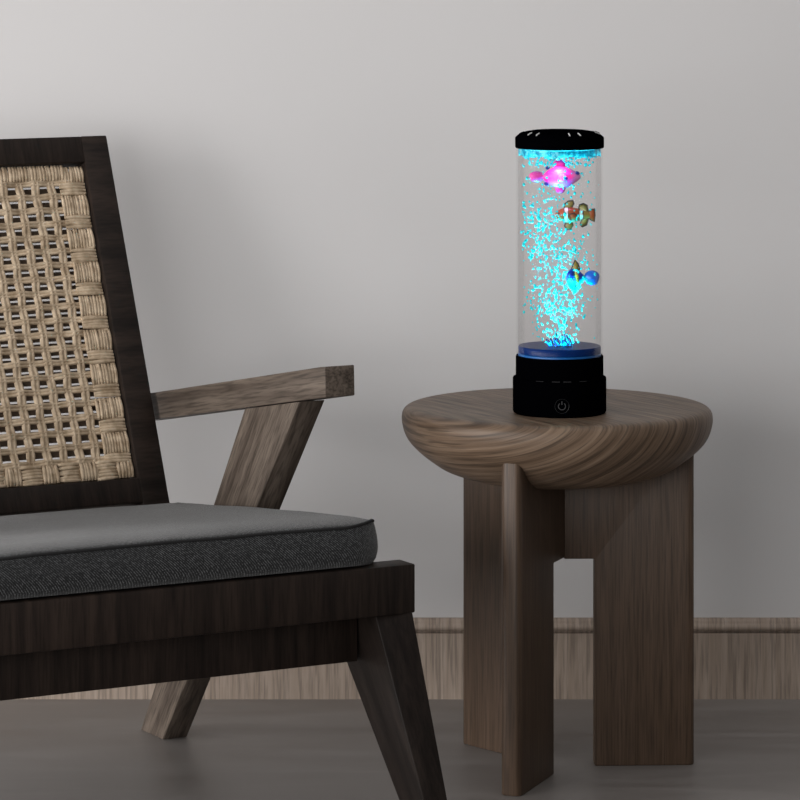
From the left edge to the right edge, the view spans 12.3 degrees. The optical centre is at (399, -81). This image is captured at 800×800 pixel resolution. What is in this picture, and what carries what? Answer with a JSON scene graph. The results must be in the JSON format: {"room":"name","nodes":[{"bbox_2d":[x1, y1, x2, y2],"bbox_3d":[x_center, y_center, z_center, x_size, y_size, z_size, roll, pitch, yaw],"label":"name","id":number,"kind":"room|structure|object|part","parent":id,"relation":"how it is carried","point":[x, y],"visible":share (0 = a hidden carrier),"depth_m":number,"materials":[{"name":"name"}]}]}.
{"room":"living room","nodes":[
{"label":"living room","id":0,"kind":"room"},
{"bbox_2d":[0,0,799,617],"bbox_3d":[0.000,-0.330,5.155,10.400,2.800,0.120,0,0,0],"label":"wall","id":1,"kind":"structure","parent":0,"point":[300,184],"depth_m":5.10,"materials":[{"name":"paint"}]},
{"bbox_2d":[21,618,799,698],"bbox_3d":[0.000,1.015,5.087,10.400,0.110,0.017,0,0,0],"label":"baseboard","id":2,"kind":"structure","parent":1,"relation":"attached to","point":[735,658],"depth_m":5.08,"materials":[{"name":"brown wood"}]},
{"bbox_2d":[0,699,799,799],"bbox_3d":[0.000,1.120,2.308,10.400,0.100,5.815,0,0,0],"label":"floor","id":3,"kind":"structure","parent":0,"point":[51,749],"depth_m":4.74,"materials":[{"name":"concrete"}]},
{"bbox_2d":[0,136,446,799],"bbox_3d":[-0.435,0.680,4.463,0.659,0.781,0.886,0,0,-29],"label":"lounge chair","id":4,"kind":"object","parent":3,"relation":"on","point":[175,638],"visible":1,"depth_m":4.62,"materials":[{"name":"brown wood"}]},
{"bbox_3d":[-0.642,0.311,4.832,0.487,0.044,0.040,0,0,-29],"label":"rail","id":5,"kind":"part","parent":4,"relation":"part of","materials":[{"name":"brown wood"}]},
{"bbox_3d":[-0.596,0.526,4.750,0.477,0.394,0.170,0,0,-29],"label":"rush panel","id":6,"kind":"part","parent":4,"relation":"part of","materials":[{"name":"beige wicker"}]},
{"bbox_3d":[-0.553,0.742,4.674,0.487,0.040,0.038,0,0,-29],"label":"rail","id":7,"kind":"part","parent":4,"relation":"part of","materials":[{"name":"brown wood"}]},
{"bbox_3d":[-0.362,0.560,4.869,0.038,0.543,0.250,0,0,-29],"label":"post","id":8,"kind":"part","parent":4,"relation":"part of","materials":[{"name":"brown wood"}]},
{"bbox_2d":[0,502,377,600],"bbox_3d":[-0.406,0.752,4.412,0.611,0.108,0.563,0,0,-29],"label":"seat cushion","id":9,"kind":"object","parent":4,"relation":"on","point":[121,547],"visible":1,"depth_m":4.22,"materials":[{"name":"black fabric"}]},
{"bbox_3d":[-0.278,0.782,4.183,0.659,0.057,0.036,0,0,-29],"label":"rail","id":10,"kind":"part","parent":4,"relation":"part of","materials":[{"name":"brown wood"}]},
{"bbox_3d":[-0.217,0.828,4.700,0.035,0.485,0.450,0,0,-29],"label":"leg","id":11,"kind":"part","parent":4,"relation":"part of","materials":[{"name":"brown wood"}]},
{"bbox_3d":[-0.203,0.601,4.681,0.040,0.130,0.538,0,0,-29],"label":"armrest","id":12,"kind":"part","parent":4,"relation":"part of","materials":[{"name":"brown wood"}]},
{"bbox_3d":[-0.015,0.938,4.333,0.046,0.265,0.247,0,0,-29],"label":"leg","id":13,"kind":"part","parent":4,"relation":"part of","materials":[{"name":"brown wood"}]},
{"bbox_2d":[402,388,712,795],"bbox_3d":[0.199,0.843,4.690,0.394,0.455,0.394,0,0,-7],"label":"side table","id":14,"kind":"object","parent":3,"relation":"on","point":[614,488],"visible":0.88,"depth_m":4.68,"materials":[{"name":"brown wood"}]},
{"bbox_3d":[0.141,0.870,4.756,0.027,0.401,0.160,0,0,-41],"label":"leg","id":15,"kind":"part","parent":14,"relation":"part of","materials":[{"name":"brown wood"}]},
{"bbox_3d":[0.166,0.862,4.600,0.027,0.416,0.176,0,0,20],"label":"leg","id":16,"kind":"part","parent":14,"relation":"part of","materials":[{"name":"brown wood"}]},
{"bbox_2d":[513,129,605,417],"bbox_3d":[0.199,0.438,4.622,0.117,0.353,0.118,0,0,0],"label":"lamp","id":17,"kind":"object","parent":14,"relation":"on","point":[552,380],"visible":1,"depth_m":4.58,"materials":[{"name":"black plastic"}]},
{"bbox_2d":[529,160,580,192],"bbox_3d":[0.194,0.320,4.612,0.065,0.042,0.022,0,0,-6],"label":"fish","id":18,"kind":"object","parent":17,"relation":"in","point":[536,176],"visible":1,"depth_m":4.61},
{"bbox_2d":[520,156,598,345],"bbox_3d":[0.199,0.410,4.616,0.099,0.245,0.081,0,0,3],"label":"bubbles","id":19,"kind":"object","parent":17,"relation":"in","point":[530,256],"visible":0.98,"depth_m":4.61,"materials":[{"name":"teal"}]},
{"bbox_2d":[555,200,595,229],"bbox_3d":[0.219,0.368,4.615,0.051,0.038,0.015,0,0,4],"label":"fish","id":20,"kind":"object","parent":17,"relation":"in","point":[585,215],"visible":1,"depth_m":4.61},
{"bbox_2d":[566,260,599,293],"bbox_3d":[0.228,0.445,4.617,0.042,0.043,0.019,0,0,0],"label":"fish","id":21,"kind":"object","parent":17,"relation":"in","point":[590,279],"visible":1,"depth_m":4.61},
{"bbox_3d":[0.290,0.867,4.694,0.166,0.406,0.027,0,0,-3],"label":"leg","id":22,"kind":"part","parent":14,"relation":"part of","materials":[{"name":"brown wood"}]}
]}

